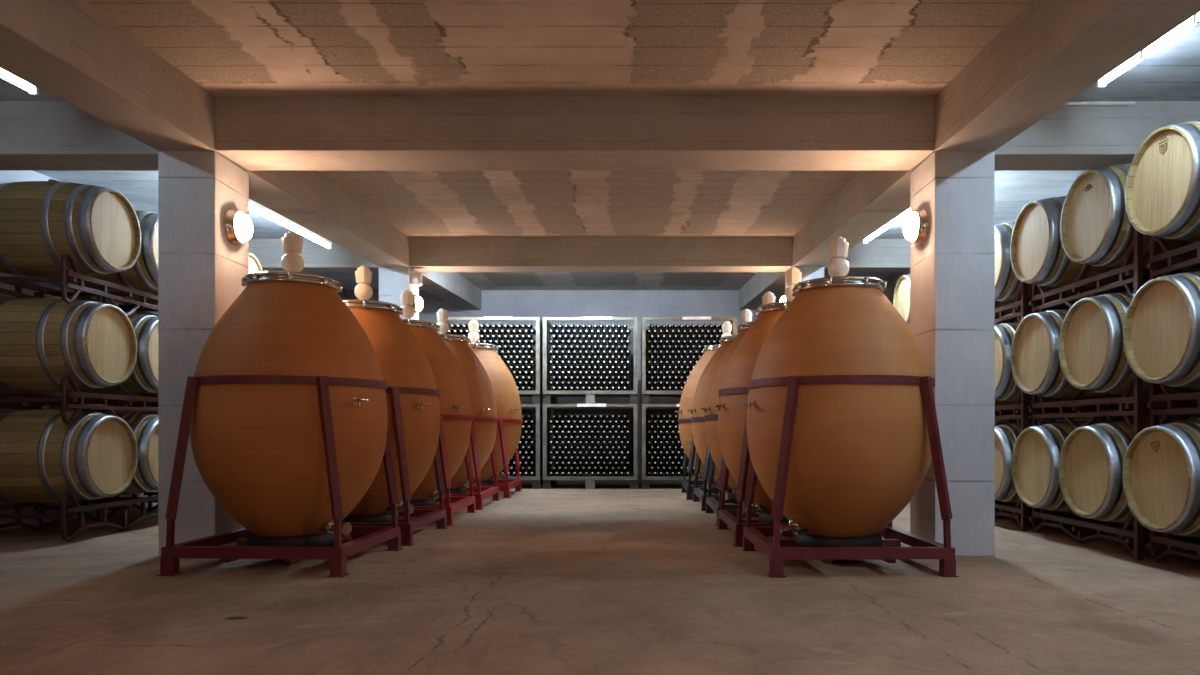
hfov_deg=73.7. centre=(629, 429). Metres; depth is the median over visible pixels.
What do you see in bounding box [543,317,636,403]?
cage
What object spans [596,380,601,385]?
wine bottle
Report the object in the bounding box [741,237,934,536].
clay amphora
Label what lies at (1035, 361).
barrel
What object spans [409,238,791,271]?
concrete beam
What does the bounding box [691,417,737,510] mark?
stand
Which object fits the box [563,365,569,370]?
wine bottle
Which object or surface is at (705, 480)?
socket
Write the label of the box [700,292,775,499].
clay amphora
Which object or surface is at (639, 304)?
wall
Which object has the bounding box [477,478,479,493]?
socket
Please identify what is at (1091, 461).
barrel
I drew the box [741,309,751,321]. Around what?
cup
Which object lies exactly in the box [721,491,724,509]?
socket
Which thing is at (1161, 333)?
barrel
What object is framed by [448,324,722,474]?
wine bottle
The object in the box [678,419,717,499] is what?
stand
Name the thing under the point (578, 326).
wine bottle
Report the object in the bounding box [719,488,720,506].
socket
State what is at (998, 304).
barrel
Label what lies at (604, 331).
wine bottle
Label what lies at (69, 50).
concrete beam
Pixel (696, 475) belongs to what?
socket
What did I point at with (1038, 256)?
barrel
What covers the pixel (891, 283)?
wall
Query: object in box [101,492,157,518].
rack
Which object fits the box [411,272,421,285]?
junction box
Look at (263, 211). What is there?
fluorescent light
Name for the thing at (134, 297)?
barrel
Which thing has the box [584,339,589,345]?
wine bottle
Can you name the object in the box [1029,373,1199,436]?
rack
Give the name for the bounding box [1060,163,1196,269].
barrel
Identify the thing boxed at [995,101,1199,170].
concrete beam
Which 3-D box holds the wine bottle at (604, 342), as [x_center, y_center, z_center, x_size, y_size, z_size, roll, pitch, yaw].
[-0.342,-1.175,10.716,0.074,0.074,0.306,0,0,0]
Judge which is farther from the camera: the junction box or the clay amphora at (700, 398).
the junction box
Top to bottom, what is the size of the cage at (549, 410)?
1.120 m
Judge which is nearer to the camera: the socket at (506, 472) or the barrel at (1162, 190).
the barrel at (1162, 190)
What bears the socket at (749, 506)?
attached to the stand at (802, 546)
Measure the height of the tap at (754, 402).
0.054 m
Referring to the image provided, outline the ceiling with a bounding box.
[0,0,1199,289]
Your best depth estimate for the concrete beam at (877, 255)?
9.28 m
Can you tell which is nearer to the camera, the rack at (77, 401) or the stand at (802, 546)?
the stand at (802, 546)
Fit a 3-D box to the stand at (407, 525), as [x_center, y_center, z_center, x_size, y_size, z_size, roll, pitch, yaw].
[-1.945,0.240,5.840,1.086,1.069,1.086,0,0,1]
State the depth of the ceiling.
4.54 m
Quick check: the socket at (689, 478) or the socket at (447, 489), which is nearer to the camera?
the socket at (447, 489)
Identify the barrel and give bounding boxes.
[0,179,140,276]
[0,294,136,391]
[0,405,137,502]
[47,209,157,292]
[71,312,157,394]
[94,410,157,494]
[106,291,157,304]
[129,392,157,396]
[157,253,262,312]
[893,274,909,326]
[995,221,1109,303]
[995,301,1048,315]
[995,322,1073,402]
[995,399,1031,405]
[995,419,1061,502]
[997,419,1014,425]
[1010,196,1161,287]
[1011,308,1145,399]
[1012,417,1117,512]
[1059,292,1199,396]
[1059,415,1189,524]
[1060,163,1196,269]
[1123,271,1199,389]
[1123,419,1199,537]
[1125,120,1199,242]
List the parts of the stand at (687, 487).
leg, frame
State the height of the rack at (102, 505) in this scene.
0.352 m
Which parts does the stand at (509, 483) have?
frame, leg, leg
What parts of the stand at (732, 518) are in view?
leg, leg, frame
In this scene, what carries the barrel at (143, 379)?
on the rack at (77, 401)
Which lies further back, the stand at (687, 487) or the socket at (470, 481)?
the stand at (687, 487)
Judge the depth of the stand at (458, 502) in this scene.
6.77 m
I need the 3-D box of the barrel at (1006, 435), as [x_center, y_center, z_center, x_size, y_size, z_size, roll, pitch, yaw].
[3.376,0.258,6.484,0.950,0.698,0.676,0,0,0]
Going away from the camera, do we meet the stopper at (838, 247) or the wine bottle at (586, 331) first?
the stopper at (838, 247)
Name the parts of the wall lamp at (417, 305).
globe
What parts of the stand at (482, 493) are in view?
frame, leg, leg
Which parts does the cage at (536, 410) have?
rail, floor panel, panel, rail, rail, post, panel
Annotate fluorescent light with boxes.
[0,68,38,94]
[249,199,331,248]
[863,209,909,242]
[1096,12,1199,87]
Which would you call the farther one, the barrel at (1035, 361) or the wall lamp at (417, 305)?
the wall lamp at (417, 305)
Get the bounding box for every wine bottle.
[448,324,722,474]
[561,329,566,335]
[561,339,566,345]
[561,380,566,385]
[561,439,566,444]
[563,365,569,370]
[564,334,569,340]
[569,365,575,370]
[572,329,578,335]
[573,339,578,345]
[575,324,581,330]
[575,334,581,340]
[578,329,584,335]
[584,329,589,335]
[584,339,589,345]
[587,334,592,340]
[590,339,595,345]
[593,334,598,340]
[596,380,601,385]
[602,329,607,335]
[602,339,607,345]
[625,329,630,335]
[625,339,630,345]
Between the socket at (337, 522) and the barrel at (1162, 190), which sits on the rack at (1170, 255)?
the barrel at (1162, 190)
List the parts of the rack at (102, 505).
rail, bent rail, bent rail, rail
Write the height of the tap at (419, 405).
0.056 m
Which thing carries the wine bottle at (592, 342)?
on the wine bottle
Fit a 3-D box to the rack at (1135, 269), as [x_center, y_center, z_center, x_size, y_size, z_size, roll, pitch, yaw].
[3.370,-1.166,5.418,0.724,0.810,1.350,0,0,0]
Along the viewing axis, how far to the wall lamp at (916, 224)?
5.03 m
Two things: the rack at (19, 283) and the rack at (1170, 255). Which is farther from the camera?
the rack at (19, 283)
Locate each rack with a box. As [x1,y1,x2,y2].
[0,254,157,315]
[0,374,157,423]
[0,491,157,541]
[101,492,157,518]
[102,297,157,315]
[102,399,157,413]
[995,281,1117,324]
[995,390,1117,431]
[995,409,1017,422]
[995,498,1117,530]
[1029,228,1199,313]
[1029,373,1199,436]
[1029,507,1199,560]
[1147,237,1199,279]
[1147,382,1199,426]
[1147,530,1199,561]
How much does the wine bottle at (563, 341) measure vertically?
0.074 m
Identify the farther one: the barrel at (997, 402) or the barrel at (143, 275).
the barrel at (997, 402)
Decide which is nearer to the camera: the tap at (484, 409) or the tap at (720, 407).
the tap at (720, 407)
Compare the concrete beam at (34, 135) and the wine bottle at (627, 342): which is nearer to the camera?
the concrete beam at (34, 135)
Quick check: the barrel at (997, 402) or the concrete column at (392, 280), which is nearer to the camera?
the barrel at (997, 402)
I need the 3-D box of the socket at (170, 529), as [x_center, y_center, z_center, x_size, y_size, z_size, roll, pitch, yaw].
[-2.459,0.544,4.282,0.033,0.181,0.031,0,0,2]
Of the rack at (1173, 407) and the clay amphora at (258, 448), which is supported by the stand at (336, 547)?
the clay amphora at (258, 448)
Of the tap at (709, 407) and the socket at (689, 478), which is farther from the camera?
the socket at (689, 478)
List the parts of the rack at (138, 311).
rail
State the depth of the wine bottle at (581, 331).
10.66 m
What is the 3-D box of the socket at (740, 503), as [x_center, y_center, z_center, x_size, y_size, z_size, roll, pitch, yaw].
[0.735,0.544,5.341,0.032,0.181,0.031,0,0,0]
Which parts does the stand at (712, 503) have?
leg, frame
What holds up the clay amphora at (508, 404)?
on the stand at (509, 483)
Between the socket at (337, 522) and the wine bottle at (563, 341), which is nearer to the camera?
the socket at (337, 522)
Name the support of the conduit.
attached to the concrete beam at (1070, 137)
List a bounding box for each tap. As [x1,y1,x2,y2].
[352,397,367,406]
[415,401,428,409]
[452,405,462,411]
[482,407,491,412]
[700,406,710,412]
[713,403,724,410]
[741,400,756,409]
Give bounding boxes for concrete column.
[158,151,248,555]
[379,267,418,319]
[785,267,823,288]
[910,151,994,555]
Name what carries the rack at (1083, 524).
on the floor
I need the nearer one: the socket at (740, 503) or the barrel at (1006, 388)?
the socket at (740, 503)
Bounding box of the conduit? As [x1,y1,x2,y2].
[1066,101,1135,104]
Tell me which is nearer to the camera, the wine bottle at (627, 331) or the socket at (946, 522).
the socket at (946, 522)
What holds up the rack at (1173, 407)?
on the rack at (1156, 542)
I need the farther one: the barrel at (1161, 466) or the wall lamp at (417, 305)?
the wall lamp at (417, 305)
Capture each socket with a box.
[166,519,174,546]
[334,519,341,547]
[391,503,396,526]
[404,500,409,522]
[439,490,443,509]
[446,488,449,506]
[469,480,472,496]
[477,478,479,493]
[494,473,496,486]
[505,471,507,484]
[683,468,685,479]
[688,472,690,485]
[695,474,697,487]
[703,479,706,494]
[708,481,711,496]
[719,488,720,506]
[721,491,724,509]
[737,501,742,523]
[746,504,751,526]
[773,519,779,547]
[943,519,950,547]
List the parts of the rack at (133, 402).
rail, rail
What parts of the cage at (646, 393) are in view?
panel, post, rail, floor panel, panel, rail, post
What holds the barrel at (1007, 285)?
on the rack at (1022, 304)
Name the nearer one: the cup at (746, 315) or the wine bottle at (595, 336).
the cup at (746, 315)
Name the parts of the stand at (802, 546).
leg, leg, foot plate, frame, leg, foot plate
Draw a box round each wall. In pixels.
[0,171,346,529]
[347,290,784,474]
[883,269,1199,535]
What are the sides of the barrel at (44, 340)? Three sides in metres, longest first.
0.950 x 0.720 x 0.694 m
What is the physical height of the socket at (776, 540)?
0.181 m
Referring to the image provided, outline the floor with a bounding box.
[0,475,1199,674]
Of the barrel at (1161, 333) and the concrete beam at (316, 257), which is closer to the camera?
the barrel at (1161, 333)
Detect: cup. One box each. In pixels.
[282,231,302,253]
[355,266,371,283]
[400,290,413,304]
[437,309,447,321]
[468,320,478,331]
[722,321,731,332]
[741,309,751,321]
[762,292,775,304]
[785,267,801,285]
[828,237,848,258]
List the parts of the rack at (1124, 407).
bent rail, rail, rail, post, bent rail, rail, rail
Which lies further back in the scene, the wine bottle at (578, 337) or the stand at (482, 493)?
the wine bottle at (578, 337)
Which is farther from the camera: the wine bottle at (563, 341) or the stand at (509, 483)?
the wine bottle at (563, 341)
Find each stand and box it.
[157,375,402,576]
[341,386,447,545]
[402,414,476,525]
[443,417,499,509]
[473,419,522,497]
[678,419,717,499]
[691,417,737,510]
[704,415,754,525]
[717,387,791,546]
[741,375,958,577]
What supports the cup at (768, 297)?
on the clay amphora at (712, 435)
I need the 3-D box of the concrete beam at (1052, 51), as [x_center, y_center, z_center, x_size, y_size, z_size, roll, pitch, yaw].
[2.052,-1.873,4.550,0.368,1.077,18.300,0,0,0]
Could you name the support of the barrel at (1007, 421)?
on the rack at (1022, 518)
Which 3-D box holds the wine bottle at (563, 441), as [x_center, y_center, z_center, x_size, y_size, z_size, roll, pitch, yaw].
[-0.889,0.160,10.713,0.074,0.074,0.306,0,0,0]
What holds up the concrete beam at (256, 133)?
attached to the ceiling
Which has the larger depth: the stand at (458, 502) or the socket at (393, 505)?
the stand at (458, 502)
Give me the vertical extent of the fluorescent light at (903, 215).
0.279 m
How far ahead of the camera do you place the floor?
3.61 m
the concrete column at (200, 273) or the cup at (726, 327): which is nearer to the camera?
the concrete column at (200, 273)
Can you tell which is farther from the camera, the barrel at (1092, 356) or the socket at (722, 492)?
the socket at (722, 492)
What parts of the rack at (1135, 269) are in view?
bent rail, rail, rail, post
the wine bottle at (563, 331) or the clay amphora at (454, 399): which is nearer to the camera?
the clay amphora at (454, 399)
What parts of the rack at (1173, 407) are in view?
rail, rail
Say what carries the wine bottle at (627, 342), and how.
in the cage at (550, 396)
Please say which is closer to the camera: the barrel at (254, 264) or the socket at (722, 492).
the socket at (722, 492)
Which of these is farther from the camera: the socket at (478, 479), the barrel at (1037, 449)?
the socket at (478, 479)
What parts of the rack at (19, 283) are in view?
rail, rail, bent rail, bent rail, rail, rail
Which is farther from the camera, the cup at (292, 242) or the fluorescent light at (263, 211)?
the fluorescent light at (263, 211)
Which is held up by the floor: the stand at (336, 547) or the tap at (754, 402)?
the stand at (336, 547)
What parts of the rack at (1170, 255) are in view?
rail, rail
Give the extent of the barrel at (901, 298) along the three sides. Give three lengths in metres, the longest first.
0.950 x 0.720 x 0.694 m
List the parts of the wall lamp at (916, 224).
globe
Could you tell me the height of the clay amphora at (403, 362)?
1.861 m
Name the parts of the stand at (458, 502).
frame, leg, leg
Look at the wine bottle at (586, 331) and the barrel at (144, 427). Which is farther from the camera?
the wine bottle at (586, 331)
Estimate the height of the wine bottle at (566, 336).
0.074 m
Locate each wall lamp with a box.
[223,208,252,245]
[411,294,422,312]
[903,208,929,244]
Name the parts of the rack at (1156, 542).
rail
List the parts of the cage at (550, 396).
post, panel, rail, floor panel, rail, panel, post, post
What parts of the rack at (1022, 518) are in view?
rail, bent rail, post, bent rail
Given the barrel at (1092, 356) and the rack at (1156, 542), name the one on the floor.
the rack at (1156, 542)
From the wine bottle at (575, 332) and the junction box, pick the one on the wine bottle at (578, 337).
the wine bottle at (575, 332)
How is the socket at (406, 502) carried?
attached to the stand at (407, 525)
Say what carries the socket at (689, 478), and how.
attached to the stand at (687, 487)
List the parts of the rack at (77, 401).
rail, rail, bent rail, bent rail, rail, rail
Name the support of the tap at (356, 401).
on the clay amphora at (258, 448)
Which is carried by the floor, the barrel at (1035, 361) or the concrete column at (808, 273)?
the concrete column at (808, 273)
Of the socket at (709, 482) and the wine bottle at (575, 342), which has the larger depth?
the wine bottle at (575, 342)
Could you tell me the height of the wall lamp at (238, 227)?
0.232 m
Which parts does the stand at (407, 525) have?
frame, leg, leg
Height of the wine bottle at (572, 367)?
0.074 m
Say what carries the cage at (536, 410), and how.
on the floor
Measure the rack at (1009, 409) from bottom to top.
0.810 m
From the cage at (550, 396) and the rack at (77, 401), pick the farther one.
the cage at (550, 396)
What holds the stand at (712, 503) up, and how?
on the floor
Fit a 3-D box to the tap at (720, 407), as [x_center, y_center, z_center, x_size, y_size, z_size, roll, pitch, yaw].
[0.633,-0.162,5.649,0.096,0.056,0.071,0,0,0]
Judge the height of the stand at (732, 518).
1.069 m
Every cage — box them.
[445,317,542,404]
[498,404,542,488]
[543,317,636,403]
[543,404,636,488]
[641,317,736,404]
[641,404,700,488]
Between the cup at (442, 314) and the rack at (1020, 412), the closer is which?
the rack at (1020, 412)
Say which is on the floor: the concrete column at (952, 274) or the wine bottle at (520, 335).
the concrete column at (952, 274)
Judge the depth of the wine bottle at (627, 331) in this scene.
10.65 m
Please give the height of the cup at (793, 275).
0.130 m
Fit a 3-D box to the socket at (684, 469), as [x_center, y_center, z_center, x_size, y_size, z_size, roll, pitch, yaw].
[0.676,0.544,9.923,0.033,0.181,0.032,0,0,0]
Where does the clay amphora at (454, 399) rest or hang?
on the stand at (458, 502)
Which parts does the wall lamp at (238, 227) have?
globe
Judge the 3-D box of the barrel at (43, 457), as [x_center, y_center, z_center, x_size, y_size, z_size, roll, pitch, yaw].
[-4.198,0.174,5.771,0.950,0.702,0.675,0,0,0]
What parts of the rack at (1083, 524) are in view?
bent rail, rail, post, bent rail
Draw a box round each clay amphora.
[190,231,386,536]
[343,266,439,514]
[399,290,470,499]
[437,309,496,488]
[468,320,521,480]
[674,321,731,481]
[687,309,751,489]
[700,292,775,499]
[713,267,801,515]
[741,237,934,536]
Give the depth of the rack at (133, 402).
7.24 m
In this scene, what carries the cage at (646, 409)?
on the floor
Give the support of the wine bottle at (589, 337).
on the wine bottle at (592, 342)
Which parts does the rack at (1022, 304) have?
rail, rail, bent rail, post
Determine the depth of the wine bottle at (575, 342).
10.66 m
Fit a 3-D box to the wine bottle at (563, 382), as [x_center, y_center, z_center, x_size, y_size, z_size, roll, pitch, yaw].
[-0.888,-0.629,10.714,0.074,0.074,0.306,0,0,0]
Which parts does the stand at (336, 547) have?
leg, foot plate, frame, leg, foot plate, leg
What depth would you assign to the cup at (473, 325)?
9.58 m
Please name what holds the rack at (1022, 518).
on the floor
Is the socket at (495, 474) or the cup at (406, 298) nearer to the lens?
the cup at (406, 298)
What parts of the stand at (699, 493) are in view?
leg, leg, frame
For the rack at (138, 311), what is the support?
on the barrel at (148, 394)
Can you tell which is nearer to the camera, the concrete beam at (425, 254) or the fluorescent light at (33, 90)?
the fluorescent light at (33, 90)
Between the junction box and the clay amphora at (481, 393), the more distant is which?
the junction box
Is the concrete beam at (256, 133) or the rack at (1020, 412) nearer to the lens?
the concrete beam at (256, 133)
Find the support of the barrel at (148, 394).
on the rack at (133, 402)
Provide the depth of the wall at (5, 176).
6.46 m
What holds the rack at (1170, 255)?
on the rack at (1173, 407)
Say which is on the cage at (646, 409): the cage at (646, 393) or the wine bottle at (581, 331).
the cage at (646, 393)
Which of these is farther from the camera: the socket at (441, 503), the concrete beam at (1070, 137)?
the socket at (441, 503)
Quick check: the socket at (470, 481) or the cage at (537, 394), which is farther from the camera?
the cage at (537, 394)
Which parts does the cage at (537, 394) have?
rail, panel, rail, floor panel, post, panel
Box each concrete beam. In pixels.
[0,0,480,309]
[0,101,157,170]
[216,97,933,170]
[249,239,378,271]
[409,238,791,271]
[739,0,1199,309]
[824,239,909,271]
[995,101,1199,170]
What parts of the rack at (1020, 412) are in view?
rail, rail, bent rail, post, rail, rail, bent rail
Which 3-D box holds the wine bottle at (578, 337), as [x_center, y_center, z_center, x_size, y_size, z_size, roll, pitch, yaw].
[-0.695,-1.242,10.714,0.074,0.074,0.306,0,0,0]
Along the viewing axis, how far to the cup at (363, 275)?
5.80 m
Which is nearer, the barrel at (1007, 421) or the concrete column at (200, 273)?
the concrete column at (200, 273)
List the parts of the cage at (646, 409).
panel, post, rail, rail, panel, rail, floor panel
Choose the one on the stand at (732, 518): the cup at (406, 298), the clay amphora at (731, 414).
the clay amphora at (731, 414)
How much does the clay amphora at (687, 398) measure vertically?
1.943 m
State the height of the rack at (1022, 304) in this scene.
0.810 m
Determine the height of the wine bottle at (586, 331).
0.074 m
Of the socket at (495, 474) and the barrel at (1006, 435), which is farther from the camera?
the socket at (495, 474)
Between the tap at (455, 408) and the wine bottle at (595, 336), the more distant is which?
the wine bottle at (595, 336)
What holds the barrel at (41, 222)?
on the rack at (19, 283)
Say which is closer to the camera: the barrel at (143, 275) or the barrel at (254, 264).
the barrel at (143, 275)
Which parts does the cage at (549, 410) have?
post, panel, post, rail, rail, floor panel, rail, panel, post, post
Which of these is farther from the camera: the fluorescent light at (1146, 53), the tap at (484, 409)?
the tap at (484, 409)

